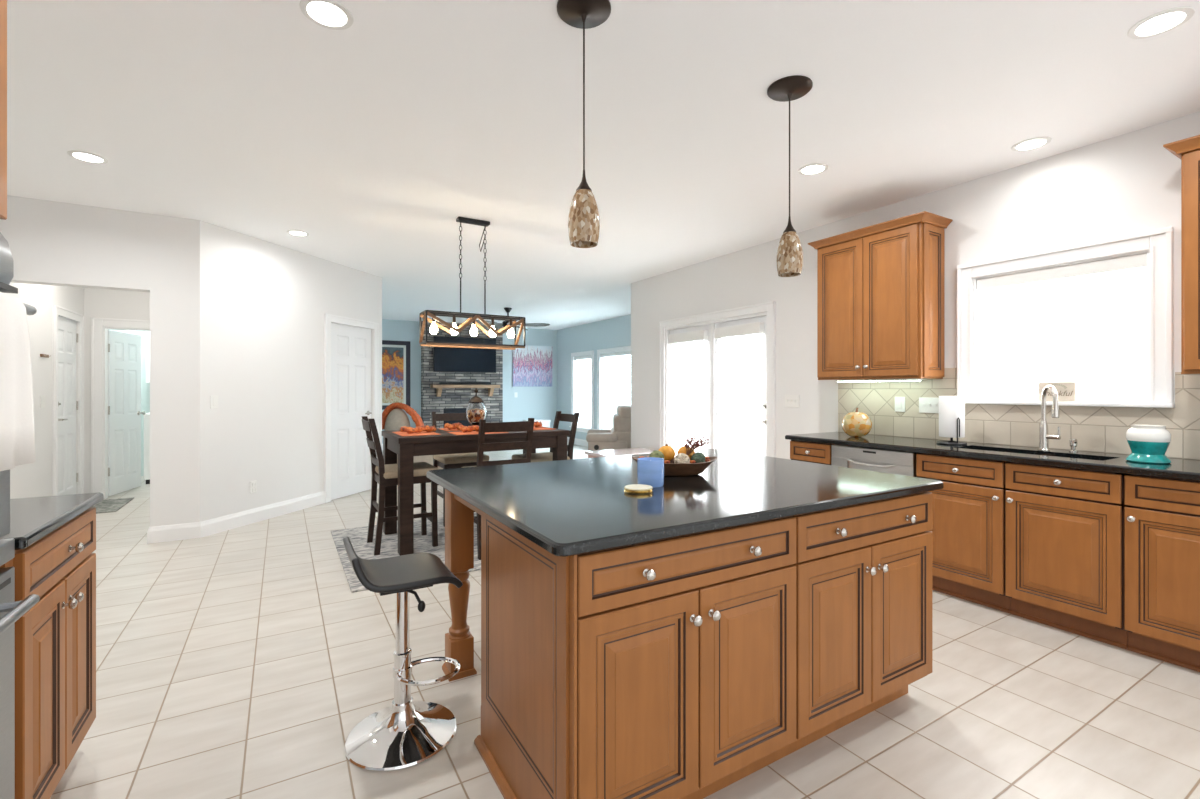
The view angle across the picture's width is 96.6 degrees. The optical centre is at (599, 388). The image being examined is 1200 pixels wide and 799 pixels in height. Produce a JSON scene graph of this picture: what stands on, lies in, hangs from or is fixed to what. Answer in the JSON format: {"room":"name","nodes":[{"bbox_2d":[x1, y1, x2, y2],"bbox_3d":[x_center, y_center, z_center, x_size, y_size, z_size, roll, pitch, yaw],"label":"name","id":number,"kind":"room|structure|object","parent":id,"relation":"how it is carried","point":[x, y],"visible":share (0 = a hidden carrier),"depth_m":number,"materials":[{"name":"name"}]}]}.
{"room":"kitchen","nodes":[
{"label":"kitchen","id":0,"kind":"room"},
{"bbox_2d":[5,282,83,498],"bbox_3d":[-5.354,-0.086,5.063,0.120,2.743,2.423,0,0,-31],"label":"wall","id":1,"kind":"structure","parent":0,"point":[35,479],"depth_m":5.05,"materials":[{"name":"white paint"}]},
{"bbox_2d":[53,305,83,495],"bbox_3d":[-5.642,0.225,5.660,0.097,2.120,0.864,0,0,-31],"label":"door","id":2,"kind":"structure","parent":1,"relation":"in","point":[65,337],"depth_m":5.71,"materials":[{"name":"white paint"}]},
{"bbox_2d":[0,195,199,526],"bbox_3d":[-4.520,-0.086,4.068,2.390,2.743,0.140,0,0,-31],"label":"wall","id":3,"kind":"structure","parent":0,"point":[55,243],"depth_m":4.47,"materials":[{"name":"white paint"}]},
{"bbox_2d":[84,288,149,493],"bbox_3d":[-5.371,-0.086,6.532,1.354,2.743,0.120,0,0,-31],"label":"wall","id":4,"kind":"structure","parent":0,"point":[98,303],"depth_m":6.19,"materials":[{"name":"white paint"}]},
{"bbox_2d":[91,318,149,498],"bbox_3d":[-5.655,0.233,6.750,0.960,2.105,0.841,0,0,-31],"label":"door","id":5,"kind":"structure","parent":4,"relation":"in","point":[116,412],"depth_m":6.42,"materials":[{"name":"white paint"}]},
{"bbox_2d":[108,328,149,475],"bbox_3d":[-6.615,-0.086,7.992,2.000,2.743,0.100,0,0,-31],"label":"wall","id":6,"kind":"structure","parent":0,"point":[145,387],"depth_m":7.87,"materials":[{"name":"white paint"}]},
{"bbox_2d":[146,332,149,382],"bbox_3d":[-6.183,-0.450,7.979,0.870,0.730,0.353,0,0,-31],"label":"laundry cabinet","id":7,"kind":"object","parent":6,"relation":"attached to","point":[147,333],"visible":0.08,"depth_m":7.62,"materials":[{"name":"white wood"}]},
{"bbox_2d":[200,220,381,521],"bbox_3d":[-3.213,-0.086,5.822,0.120,2.743,2.452,0,0,14],"label":"wall","id":8,"kind":"structure","parent":0,"point":[263,304],"depth_m":5.25,"materials":[{"name":"white paint"}]},
{"bbox_2d":[210,395,217,408],"bbox_3d":[-3.421,0.117,4.742,0.009,0.116,0.072,0,0,14],"label":"rocker switch","id":9,"kind":"object","parent":8,"relation":"attached to","point":[214,398],"visible":1,"depth_m":4.74,"materials":[{"name":"white plastic"}]},
{"bbox_2d":[147,491,324,543],"bbox_3d":[-3.338,1.218,5.176,0.312,0.135,1.710,0,0,26],"label":"baseboard","id":10,"kind":"structure","parent":8,"relation":"attached to","point":[157,534],"depth_m":4.87,"materials":[{"name":"white paint"}]},
{"bbox_2d":[250,480,256,493],"bbox_3d":[-3.324,0.942,5.126,0.009,0.116,0.072,0,0,14],"label":"outlet","id":11,"kind":"object","parent":8,"relation":"attached to","point":[253,484],"visible":1,"depth_m":5.12,"materials":[{"name":"white plastic"}]},
{"bbox_2d":[324,313,378,502],"bbox_3d":[-2.991,0.218,6.459,0.097,2.133,0.927,0,0,14],"label":"door","id":12,"kind":"structure","parent":8,"relation":"in","point":[347,349],"depth_m":6.41,"materials":[{"name":"white paint"}]},
{"bbox_2d":[382,319,556,443],"bbox_3d":[-3.196,-0.086,12.084,4.860,2.743,0.160,0,0,-31],"label":"wall","id":13,"kind":"structure","parent":0,"point":[537,403],"depth_m":12.66,"materials":[{"name":"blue paint"}]},
{"bbox_2d":[382,340,409,409],"bbox_3d":[-4.435,-0.290,11.232,0.860,1.450,0.030,0,0,-31],"label":"framed picture","id":14,"kind":"object","parent":13,"relation":"attached to","point":[395,354],"visible":0.5,"depth_m":11.29,"materials":[{"name":"black"}]},
{"bbox_2d":[382,347,403,402],"bbox_3d":[-4.431,-0.290,11.225,0.580,1.170,0.006,0,0,-31],"label":"print","id":15,"kind":"object","parent":14,"relation":"attached to","point":[392,357],"depth_m":11.26},
{"bbox_2d":[513,345,551,386],"bbox_3d":[-1.621,-0.550,12.907,1.030,0.990,0.033,0,0,-31],"label":"canvas painting","id":16,"kind":"object","parent":13,"relation":"attached to","point":[532,365],"visible":1,"depth_m":12.88},
{"bbox_2d":[557,314,630,439],"bbox_3d":[0.488,-0.086,10.800,0.160,2.743,5.815,0,0,-31],"label":"wall","id":17,"kind":"structure","parent":0,"point":[613,332],"depth_m":12.05,"materials":[{"name":"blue paint"}]},
{"bbox_2d":[567,437,587,446],"bbox_3d":[-0.236,1.218,10.413,1.480,0.135,5.740,0,0,-31],"label":"baseboard","id":18,"kind":"structure","parent":17,"relation":"attached to","point":[582,442],"depth_m":12.20,"materials":[{"name":"white paint"}]},
{"bbox_2d":[569,350,593,432],"bbox_3d":[-0.369,0.070,12.143,0.180,1.820,1.090,0,0,-31],"label":"window","id":19,"kind":"structure","parent":17,"relation":"in","point":[585,353],"depth_m":12.06,"materials":[{"name":"white paint"}]},
{"bbox_2d":[574,355,590,427],"bbox_3d":[-0.371,0.068,12.142,0.065,1.615,0.830,0,0,-31],"label":"window blind","id":20,"kind":"object","parent":19,"relation":"attached to","point":[579,399],"visible":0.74,"depth_m":12.15,"materials":[{"name":"white plastic"}]},
{"bbox_2d":[597,346,630,428],"bbox_3d":[0.413,0.070,10.828,0.180,1.820,1.730,0,0,-31],"label":"window","id":21,"kind":"structure","parent":17,"relation":"in","point":[625,348],"depth_m":11.44,"materials":[{"name":"white paint"}]},
{"bbox_2d":[600,351,630,428],"bbox_3d":[0.411,0.068,10.826,0.065,1.615,1.470,0,0,-31],"label":"window blind","id":22,"kind":"object","parent":21,"relation":"attached to","point":[619,354],"visible":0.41,"depth_m":11.03,"materials":[{"name":"white plastic"}]},
{"bbox_2d":[7,0,1199,329],"bbox_3d":[-1.635,-1.508,5.194,9.700,0.100,13.800,0,0,-31],"label":"ceiling","id":23,"kind":"structure","parent":0,"point":[370,139],"depth_m":2.87,"materials":[{"name":"white paint"}]},
{"bbox_2d":[67,150,107,163],"bbox_3d":[-3.220,-1.455,3.362,0.188,0.006,0.188,0,0,-31],"label":"recessed light","id":24,"kind":"object","parent":23,"relation":"in","point":[80,155],"visible":1,"depth_m":3.36,"materials":[{"name":"white"}]},
{"bbox_2d":[286,230,308,235],"bbox_3d":[-2.826,-1.455,5.002,0.188,0.006,0.188,0,0,-31],"label":"recessed light","id":25,"kind":"object","parent":23,"relation":"in","point":[292,232],"visible":1,"depth_m":5.00,"materials":[{"name":"white"}]},
{"bbox_2d":[299,0,353,29],"bbox_3d":[-1.059,-1.455,2.074,0.188,0.006,0.188,0,0,-31],"label":"recessed light","id":26,"kind":"object","parent":23,"relation":"in","point":[330,14],"visible":1,"depth_m":2.07,"materials":[{"name":"white plastic"}]},
{"bbox_2d":[419,217,524,349],"bbox_3d":[-1.091,-0.909,4.622,0.872,1.098,0.238,0,0,-31],"label":"chandelier","id":27,"kind":"object","parent":23,"relation":"hanging from","point":[433,314],"visible":1,"depth_m":4.59,"materials":[{"name":"black metal"}]},
{"bbox_2d":[471,307,549,329],"bbox_3d":[-1.695,-1.273,9.601,1.409,0.370,1.442,0,0,-31],"label":"ceiling fan","id":28,"kind":"object","parent":23,"relation":"hanging from","point":[507,309],"visible":0.55,"depth_m":9.60,"materials":[{"name":"black metal"}]},
{"bbox_2d":[557,0,610,247],"bbox_3d":[-0.062,-1.005,2.046,0.208,0.906,0.208,0,0,-31],"label":"pendant lamp","id":29,"kind":"object","parent":23,"relation":"hanging from","point":[583,217],"visible":1,"depth_m":2.02,"materials":[{"name":"glass"}]},
{"bbox_2d":[767,75,812,276],"bbox_3d":[0.918,-1.005,2.589,0.208,0.906,0.208,0,0,-31],"label":"pendant lamp","id":30,"kind":"object","parent":23,"relation":"hanging from","point":[789,259],"visible":1,"depth_m":2.55,"materials":[{"name":"brown glass"}]},
{"bbox_2d":[798,163,827,174],"bbox_3d":[1.413,-1.455,3.546,0.188,0.006,0.188,0,0,-31],"label":"recessed light","id":31,"kind":"object","parent":23,"relation":"in","point":[815,168],"visible":1,"depth_m":3.54,"materials":[{"name":"white"}]},
{"bbox_2d":[1011,137,1051,151],"bbox_3d":[2.567,-1.455,3.184,0.188,0.006,0.188,0,0,-31],"label":"recessed light","id":32,"kind":"object","parent":23,"relation":"in","point":[1037,142],"visible":1,"depth_m":3.18,"materials":[{"name":"white"}]},
{"bbox_2d":[1127,6,1194,38],"bbox_3d":[2.232,-1.455,2.130,0.188,0.006,0.188,0,0,-31],"label":"recessed light","id":33,"kind":"object","parent":23,"relation":"in","point":[1161,22],"visible":1,"depth_m":2.12,"materials":[{"name":"white"}]},
{"bbox_2d":[50,443,1199,798],"bbox_3d":[-1.635,1.325,5.194,9.700,0.080,13.800,0,0,-31],"label":"floor","id":34,"kind":"structure","parent":0,"point":[242,662],"depth_m":2.24,"materials":[{"name":"beige tile"}]},
{"bbox_2d":[0,0,6,219],"bbox_3d":[-1.500,0.055,0.817,0.647,2.460,0.818,0,0,-31],"label":"tall cabinet","id":35,"kind":"object","parent":34,"relation":"on","point":[3,3],"visible":1,"depth_m":1.29,"materials":[{"name":"brown wood"}]},
{"bbox_2d":[0,232,39,798],"bbox_3d":[-1.463,0.394,0.847,0.631,1.562,0.792,0,0,-31],"label":"double oven","id":36,"kind":"object","parent":35,"relation":"in","point":[11,610],"visible":0.8,"depth_m":1.28,"materials":[{"name":"silver metal"}]},
{"bbox_2d":[0,292,35,470],"bbox_3d":[-1.244,-0.018,1.064,0.050,0.383,0.481,0,0,-31],"label":"hand towel","id":37,"kind":"object","parent":36,"relation":"hanging from","point":[17,438],"visible":1,"depth_m":1.17,"materials":[{"name":"white fabric"}]},
{"bbox_2d":[0,507,95,798],"bbox_3d":[-1.879,0.845,1.466,0.659,0.880,0.671,0,0,-31],"label":"base cabinet","id":38,"kind":"object","parent":34,"relation":"on","point":[55,639],"visible":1,"depth_m":1.55,"materials":[{"name":"brown wood"}]},
{"bbox_2d":[0,492,103,549],"bbox_3d":[-1.897,0.388,1.476,0.644,0.030,0.693,0,0,-31],"label":"countertop","id":39,"kind":"structure","parent":38,"relation":"on","point":[32,519],"depth_m":1.61,"materials":[{"name":"black stone"}]},
{"bbox_2d":[91,497,133,513],"bbox_3d":[-5.434,1.279,5.820,0.410,0.012,0.800,0,0,-31],"label":"door mat","id":40,"kind":"object","parent":34,"relation":"on","point":[110,505],"visible":0.51,"depth_m":5.83,"materials":[{"name":"fabric"}]},
{"bbox_2d":[144,412,149,483],"bbox_3d":[-5.995,0.740,7.633,0.700,1.090,0.650,0,0,-31],"label":"washing machine","id":41,"kind":"object","parent":34,"relation":"on","point":[147,415],"visible":0.13,"depth_m":7.20,"materials":[{"name":"white metal"}]},
{"bbox_2d":[343,537,462,770],"bbox_3d":[-0.735,0.923,1.989,0.391,0.724,0.391,0,0,-34],"label":"bar stool","id":42,"kind":"object","parent":34,"relation":"on","point":[406,733],"visible":1,"depth_m":1.95,"materials":[{"name":"silver metal"}]},
{"bbox_2d":[331,513,480,592],"bbox_3d":[-0.970,1.280,4.688,2.375,0.011,1.670,0,0,-31],"label":"area rug","id":43,"kind":"object","parent":34,"relation":"on","point":[358,536],"visible":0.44,"depth_m":4.35,"materials":[{"name":"fabric"}]},
{"bbox_2d":[362,416,438,555],"bbox_3d":[-1.646,0.751,4.373,0.547,1.045,0.440,0,0,-31],"label":"dining chair","id":44,"kind":"object","parent":43,"relation":"on","point":[387,474],"visible":0.88,"depth_m":4.29,"materials":[{"name":"brown wood"}]},
{"bbox_2d":[431,411,489,526],"bbox_3d":[-1.384,0.751,5.261,0.440,1.045,0.547,0,0,-31],"label":"dining chair","id":45,"kind":"object","parent":43,"relation":"on","point":[445,461],"visible":0.41,"depth_m":5.11,"materials":[{"name":"brown wood"}]},
{"bbox_2d":[382,427,568,555],"bbox_3d":[-1.108,0.822,4.766,1.452,0.898,0.815,0,0,-31],"label":"dining table","id":46,"kind":"object","parent":43,"relation":"on","point":[406,447],"visible":0.63,"depth_m":4.28,"materials":[{"name":"brown wood"}]},
{"bbox_2d":[393,431,440,435],"bbox_3d":[-1.537,0.371,4.462,0.300,0.004,0.440,0,0,-31],"label":"placemat","id":47,"kind":"object","parent":46,"relation":"on","point":[422,432],"visible":0.76,"depth_m":4.41,"materials":[{"name":"fabric"}]},
{"bbox_2d":[400,425,435,433],"bbox_3d":[-1.508,0.338,4.455,0.318,0.062,0.082,0,0,-45],"label":"cloth napkin","id":48,"kind":"object","parent":47,"relation":"on","point":[418,429],"visible":1,"depth_m":4.42,"materials":[{"name":"orange fabric"}]},
{"bbox_2d":[439,428,457,430],"bbox_3d":[-1.241,0.371,4.963,0.440,0.004,0.280,0,0,-31],"label":"placemat","id":49,"kind":"object","parent":46,"relation":"on","point":[445,429],"visible":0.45,"depth_m":4.85,"materials":[{"name":"fabric"}]},
{"bbox_2d":[444,423,461,429],"bbox_3d":[-1.321,0.338,4.846,0.188,0.062,0.080,0,0,-42],"label":"cloth napkin","id":50,"kind":"object","parent":49,"relation":"on","point":[447,425],"visible":0.82,"depth_m":4.80,"materials":[{"name":"orange fabric"}]},
{"bbox_2d":[466,388,485,430],"bbox_3d":[-1.113,0.183,4.806,0.180,0.380,0.180,0,0,-31],"label":"jar","id":51,"kind":"object","parent":46,"relation":"on","point":[476,410],"visible":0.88,"depth_m":4.75,"materials":[{"name":"clear glass"}]},
{"bbox_2d":[447,431,508,434],"bbox_3d":[-1.036,0.371,4.538,0.440,0.004,0.290,0,0,-31],"label":"placemat","id":52,"kind":"object","parent":46,"relation":"on","point":[472,432],"visible":0.71,"depth_m":4.52,"materials":[{"name":"fabric"}]},
{"bbox_2d":[457,425,478,431],"bbox_3d":[-1.098,0.338,4.548,0.224,0.062,0.080,0,0,-25],"label":"cloth napkin","id":53,"kind":"object","parent":52,"relation":"on","point":[462,428],"visible":0.88,"depth_m":4.52,"materials":[{"name":"orange fabric"}]},
{"bbox_2d":[533,426,552,429],"bbox_3d":[-0.646,0.371,5.038,0.300,0.004,0.440,0,0,-31],"label":"placemat","id":54,"kind":"object","parent":46,"relation":"on","point":[534,428],"visible":0.29,"depth_m":4.97,"materials":[{"name":"fabric"}]},
{"bbox_2d":[534,421,541,426],"bbox_3d":[-0.644,0.338,5.038,0.082,0.063,0.280,0,0,42],"label":"cloth napkin","id":55,"kind":"object","parent":54,"relation":"on","point":[536,424],"visible":0.41,"depth_m":5.06,"materials":[{"name":"orange fabric"}]},
{"bbox_2d":[461,418,533,559],"bbox_3d":[-0.824,0.751,4.270,0.440,1.045,0.547,0,0,-31],"label":"dining chair","id":56,"kind":"object","parent":43,"relation":"on","point":[484,427],"visible":0.44,"depth_m":4.04,"materials":[{"name":"brown wood"}]},
{"bbox_2d":[512,411,579,461],"bbox_3d":[-0.521,0.751,5.158,0.547,1.045,0.440,0,0,-31],"label":"dining chair","id":57,"kind":"object","parent":43,"relation":"on","point":[544,456],"visible":0.38,"depth_m":5.09,"materials":[{"name":"brown wood"}]},
{"bbox_2d":[384,408,442,468],"bbox_3d":[-2.696,0.790,8.262,1.140,0.990,0.720,0,0,0],"label":"armchair","id":58,"kind":"object","parent":34,"relation":"on","point":[397,418],"visible":0.29,"depth_m":7.99,"materials":[{"name":"beige fabric"}]},
{"bbox_2d":[382,402,423,429],"bbox_3d":[-3.027,0.461,8.204,0.640,0.511,0.298,0,0,0],"label":"throw blanket","id":59,"kind":"object","parent":58,"relation":"on","point":[416,418],"visible":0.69,"depth_m":8.06,"materials":[{"name":"orange fabric"}]},
{"bbox_2d":[421,321,502,428],"bbox_3d":[-3.061,-0.086,11.953,1.785,2.743,0.195,0,0,-31],"label":"stone fireplace","id":60,"kind":"object","parent":34,"relation":"on","point":[452,400],"visible":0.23,"depth_m":11.77,"materials":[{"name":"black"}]},
{"bbox_2d":[433,336,495,372],"bbox_3d":[-2.981,-0.750,11.839,1.400,0.770,0.079,0,0,-31],"label":"television","id":61,"kind":"object","parent":60,"relation":"attached to","point":[445,359],"visible":0.99,"depth_m":11.79,"materials":[{"name":"black plastic"}]},
{"bbox_2d":[430,385,499,396],"bbox_3d":[-2.948,0.040,11.784,1.500,0.260,0.210,0,0,-31],"label":"mantel shelf","id":62,"kind":"object","parent":60,"relation":"attached to","point":[439,387],"visible":0.98,"depth_m":11.67,"materials":[{"name":"brown wood"}]},
{"bbox_2d":[439,382,490,384],"bbox_3d":[-2.957,-0.118,11.759,1.140,0.054,0.104,0,0,-31],"label":"soundbar","id":63,"kind":"object","parent":62,"relation":"on","point":[440,383],"visible":1,"depth_m":11.70,"materials":[{"name":"black plastic"}]},
{"bbox_2d":[441,382,490,383],"bbox_3d":[-2.931,-0.118,11.717,1.100,0.040,0.005,0,0,-31],"label":"grille","id":64,"kind":"object","parent":63,"relation":"attached to","point":[441,382],"depth_m":11.71,"materials":[{"name":"black metal"}]},
{"bbox_2d":[523,419,550,427],"bbox_3d":[-1.503,1.015,12.768,0.570,0.540,0.356,0,0,-31],"label":"media cabinet","id":65,"kind":"object","parent":34,"relation":"on","point":[545,423],"visible":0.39,"depth_m":12.69,"materials":[{"name":"white wood"}]},
{"bbox_2d":[586,405,630,450],"bbox_3d":[0.277,0.745,8.569,0.980,0.960,1.010,0,0,0],"label":"recliner","id":66,"kind":"object","parent":34,"relation":"on","point":[618,436],"visible":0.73,"depth_m":8.12,"materials":[{"name":"fabric"}]},
{"bbox_2d":[585,448,654,457],"bbox_3d":[0.310,1.032,6.648,0.830,0.505,0.570,0,0,-31],"label":"side table","id":67,"kind":"object","parent":34,"relation":"on","point":[627,451],"visible":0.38,"depth_m":6.55,"materials":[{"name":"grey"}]},
{"bbox_2d":[442,489,931,798],"bbox_3d":[0.313,0.844,2.296,1.689,0.882,1.328,0,0,-31],"label":"kitchen island","id":68,"kind":"object","parent":34,"relation":"on","point":[686,666],"visible":0.86,"depth_m":1.64,"materials":[{"name":"brown wood"}]},
{"bbox_2d":[426,449,943,556],"bbox_3d":[0.301,0.388,2.305,1.750,0.030,1.375,0,0,-31],"label":"island countertop","id":69,"kind":"structure","parent":68,"relation":"on","point":[571,507],"depth_m":1.89,"materials":[{"name":"black stone"}]},
{"bbox_2d":[624,484,652,493],"bbox_3d":[0.140,0.364,1.945,0.106,0.018,0.106,0,0,-31],"label":"metal lid","id":70,"kind":"object","parent":69,"relation":"on","point":[633,488],"visible":1,"depth_m":1.91,"materials":[{"name":"gold metal"}]},
{"bbox_2d":[637,457,663,487],"bbox_3d":[0.196,0.322,2.065,0.103,0.102,0.103,0,0,-31],"label":"candle jar","id":71,"kind":"object","parent":69,"relation":"on","point":[650,470],"visible":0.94,"depth_m":2.02,"materials":[{"name":"blue glass"}]},
{"bbox_2d":[631,456,716,475],"bbox_3d":[0.325,0.335,2.340,0.377,0.076,0.199,0,0,-2],"label":"dough bowl","id":72,"kind":"object","parent":69,"relation":"on","point":[670,469],"visible":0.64,"depth_m":2.27,"materials":[{"name":"brown wood"}]},
{"bbox_2d":[649,450,663,458],"bbox_3d":[0.250,0.305,2.351,0.068,0.068,0.069,0,0,-31],"label":"moss ball","id":73,"kind":"object","parent":72,"relation":"in","point":[658,454],"visible":0.48,"depth_m":2.33,"materials":[{"name":"plant"}]},
{"bbox_2d":[658,444,674,460],"bbox_3d":[0.297,0.285,2.388,0.077,0.078,0.077,0,0,-31],"label":"pumpkin","id":74,"kind":"object","parent":72,"relation":"in","point":[668,451],"visible":0.69,"depth_m":2.36,"materials":[{"name":"brown"}]},
{"bbox_2d":[674,453,689,462],"bbox_3d":[0.355,0.311,2.312,0.068,0.067,0.068,0,0,-31],"label":"ball","id":75,"kind":"object","parent":72,"relation":"in","point":[681,457],"visible":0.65,"depth_m":2.29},
{"bbox_2d":[677,445,694,459],"bbox_3d":[0.387,0.287,2.398,0.077,0.078,0.077,0,0,2],"label":"pumpkin","id":76,"kind":"object","parent":72,"relation":"in","point":[682,449],"visible":0.41,"depth_m":2.37,"materials":[{"name":"brown"}]},
{"bbox_2d":[684,436,708,454],"bbox_3d":[0.427,0.253,2.358,0.108,0.091,0.048,0,0,-1],"label":"sprig","id":77,"kind":"object","parent":72,"relation":"in","point":[694,446],"visible":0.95,"depth_m":2.35,"materials":[{"name":"brown"}]},
{"bbox_2d":[691,452,705,462],"bbox_3d":[0.433,0.311,2.343,0.066,0.066,0.067,0,0,-31],"label":"moss ball","id":78,"kind":"object","parent":72,"relation":"in","point":[699,457],"visible":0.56,"depth_m":2.32,"materials":[{"name":"plant"}]},
{"bbox_2d":[790,440,834,464],"bbox_3d":[1.871,0.848,4.297,0.646,0.875,0.377,0,0,-31],"label":"base cabinet","id":79,"kind":"object","parent":34,"relation":"on","point":[813,452],"visible":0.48,"depth_m":4.13,"materials":[{"name":"brown wood"}]},
{"bbox_2d":[831,444,916,476],"bbox_3d":[2.124,0.850,3.866,0.617,0.870,0.606,0,0,-31],"label":"dishwasher","id":80,"kind":"object","parent":34,"relation":"on","point":[863,458],"visible":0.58,"depth_m":3.69,"materials":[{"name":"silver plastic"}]},
{"bbox_2d":[916,453,1009,612],"bbox_3d":[2.412,0.848,3.389,0.646,0.875,0.492,0,0,-31],"label":"base cabinet","id":81,"kind":"object","parent":34,"relation":"on","point":[968,530],"visible":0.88,"depth_m":3.19,"materials":[{"name":"brown wood"}]},
{"bbox_2d":[1006,461,1127,649],"bbox_3d":[2.665,0.848,2.963,0.646,0.875,0.495,0,0,-31],"label":"base cabinet","id":82,"kind":"object","parent":34,"relation":"on","point":[1065,526],"visible":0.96,"depth_m":2.79,"materials":[{"name":"brown wood"}]},
{"bbox_2d":[1124,473,1199,671],"bbox_3d":[2.955,0.848,2.476,0.646,0.875,0.635,0,0,-31],"label":"base cabinet","id":83,"kind":"object","parent":34,"relation":"on","point":[1162,514],"visible":1,"depth_m":2.49,"materials":[{"name":"brown wood"}]},
{"bbox_2d":[785,432,1199,480],"bbox_3d":[2.675,0.390,2.959,0.653,0.034,3.552,0,0,-31],"label":"countertop","id":84,"kind":"structure","parent":83,"relation":"on","point":[1189,469],"depth_m":3.13,"materials":[{"name":"black stone"}]},
{"bbox_2d":[841,408,871,436],"bbox_3d":[1.991,0.259,4.145,0.211,0.228,0.217,0,0,-31],"label":"pumpkin","id":85,"kind":"object","parent":84,"relation":"on","point":[854,424],"visible":1,"depth_m":4.07,"materials":[{"name":"brown"}]},
{"bbox_2d":[936,396,966,444],"bbox_3d":[2.383,0.211,3.622,0.176,0.323,0.176,0,0,-31],"label":"paper towel holder","id":86,"kind":"object","parent":84,"relation":"on","point":[951,408],"visible":1,"depth_m":3.56,"materials":[{"name":"paper"}]},
{"bbox_2d":[1037,385,1060,450],"bbox_3d":[2.680,0.175,3.166,0.085,0.396,0.184,0,0,12],"label":"faucet","id":87,"kind":"object","parent":84,"relation":"on","point":[1043,429],"visible":1,"depth_m":3.21,"materials":[{"name":"silver metal"}]},
{"bbox_2d":[1069,439,1077,451],"bbox_3d":[2.790,0.334,3.138,0.040,0.079,0.085,0,0,21],"label":"soap dispenser","id":88,"kind":"object","parent":84,"relation":"on","point":[1073,442],"visible":1,"depth_m":3.15,"materials":[{"name":"silver metal"}]},
{"bbox_2d":[1126,425,1171,463],"bbox_3d":[2.798,0.280,2.729,0.166,0.186,0.166,0,0,-31],"label":"jar","id":89,"kind":"object","parent":84,"relation":"on","point":[1147,443],"visible":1,"depth_m":2.68,"materials":[{"name":"teal ceramic"}]},
{"bbox_2d":[677,337,737,445],"bbox_3d":[1.345,-0.086,7.833,1.720,2.743,0.160,0,0,-31],"label":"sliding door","id":90,"kind":"structure","parent":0,"point":[731,337],"depth_m":7.86,"materials":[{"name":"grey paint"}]},
{"bbox_2d":[631,111,1199,459],"bbox_3d":[2.470,-0.086,4.102,0.160,2.743,7.725,0,0,-31],"label":"wall","id":91,"kind":"structure","parent":0,"point":[1128,183],"depth_m":3.82,"materials":[{"name":"white paint"}]},
{"bbox_2d":[668,330,707,450],"bbox_3d":[1.037,0.212,6.360,0.065,1.765,0.656,0,0,-31],"label":"door blind","id":92,"kind":"object","parent":91,"relation":"attached to","point":[687,388],"visible":0.66,"depth_m":6.35,"materials":[{"name":"fabric"}]},
{"bbox_2d":[659,301,775,457],"bbox_3d":[1.289,0.216,6.030,0.160,2.138,1.837,0,0,-31],"label":"door","id":93,"kind":"structure","parent":91,"relation":"in","point":[752,313],"depth_m":6.00,"materials":[{"name":"white paint"}]},
{"bbox_2d":[714,322,763,455],"bbox_3d":[1.459,0.212,5.651,0.065,1.765,0.656,0,0,-31],"label":"door blind","id":94,"kind":"object","parent":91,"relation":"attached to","point":[739,395],"visible":0.71,"depth_m":5.63,"materials":[{"name":"white fabric"}]},
{"bbox_2d":[785,395,799,406],"bbox_3d":[1.808,0.115,5.041,0.018,0.115,0.165,0,0,-31],"label":"light switch","id":95,"kind":"object","parent":91,"relation":"attached to","point":[790,400],"visible":1,"depth_m":5.04,"materials":[{"name":"white plastic"}]},
{"bbox_2d":[808,211,952,379],"bbox_3d":[2.133,-0.644,4.150,0.369,1.142,0.943,0,0,-31],"label":"upper cabinet","id":96,"kind":"object","parent":91,"relation":"attached to","point":[881,286],"visible":1,"depth_m":3.95,"materials":[{"name":"brown wood"}]},
{"bbox_2d":[836,379,922,381],"bbox_3d":[2.159,-0.064,4.175,0.060,0.016,0.670,0,0,-31],"label":"light","id":97,"kind":"object","parent":96,"relation":"attached to","point":[874,380],"visible":1,"depth_m":4.12,"materials":[{"name":"white plastic"}]},
{"bbox_2d":[837,380,920,381],"bbox_3d":[2.159,-0.059,4.175,0.044,0.006,0.650,0,0,-31],"label":"diffuser","id":98,"kind":"object","parent":97,"relation":"attached to","point":[837,380],"depth_m":4.18,"materials":[{"name":"white"}]},
{"bbox_2d":[838,368,1199,459],"bbox_3d":[2.960,0.112,3.109,0.011,0.523,3.517,0,0,-31],"label":"tile backsplash","id":99,"kind":"structure","parent":91,"relation":"attached to","point":[1095,428],"depth_m":3.47,"materials":[{"name":"tile"}]},
{"bbox_2d":[895,397,904,411],"bbox_3d":[2.328,0.120,4.152,0.009,0.118,0.080,0,0,-31],"label":"rocker switch","id":100,"kind":"object","parent":99,"relation":"attached to","point":[899,401],"visible":1,"depth_m":4.15,"materials":[{"name":"white plastic"}]},
{"bbox_2d":[919,397,938,412],"bbox_3d":[2.441,0.122,3.953,0.018,0.115,0.165,0,0,-31],"label":"light switch","id":101,"kind":"object","parent":99,"relation":"attached to","point":[926,405],"visible":0.87,"depth_m":3.97,"materials":[{"name":"white plastic"}]},
{"bbox_2d":[956,226,1174,407],"bbox_3d":[2.860,-0.385,3.364,0.185,0.976,1.076,0,0,-31],"label":"window","id":102,"kind":"structure","parent":91,"relation":"in","point":[1158,244],"depth_m":3.15,"materials":[{"name":"white paint"}]},
{"bbox_2d":[1039,382,1075,401],"bbox_3d":[2.828,0.018,3.308,0.017,0.122,0.182,0,0,-31],"label":"sign","id":103,"kind":"object","parent":102,"relation":"on","point":[1066,391],"visible":0.69,"depth_m":3.28,"materials":[{"name":"beige wood"}]},
{"bbox_2d":[977,253,1146,390],"bbox_3d":[2.856,-0.371,3.361,0.078,0.773,0.852,0,0,-31],"label":"window blind","id":104,"kind":"object","parent":102,"relation":"attached to","point":[1097,336],"visible":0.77,"depth_m":3.31,"materials":[{"name":"white fabric"}]},
{"bbox_2d":[1163,135,1199,373],"bbox_3d":[3.221,-0.644,2.320,0.369,1.142,1.014,0,0,-31],"label":"upper cabinet","id":105,"kind":"object","parent":91,"relation":"attached to","point":[1187,150],"visible":1,"depth_m":2.62,"materials":[{"name":"brown wood"}]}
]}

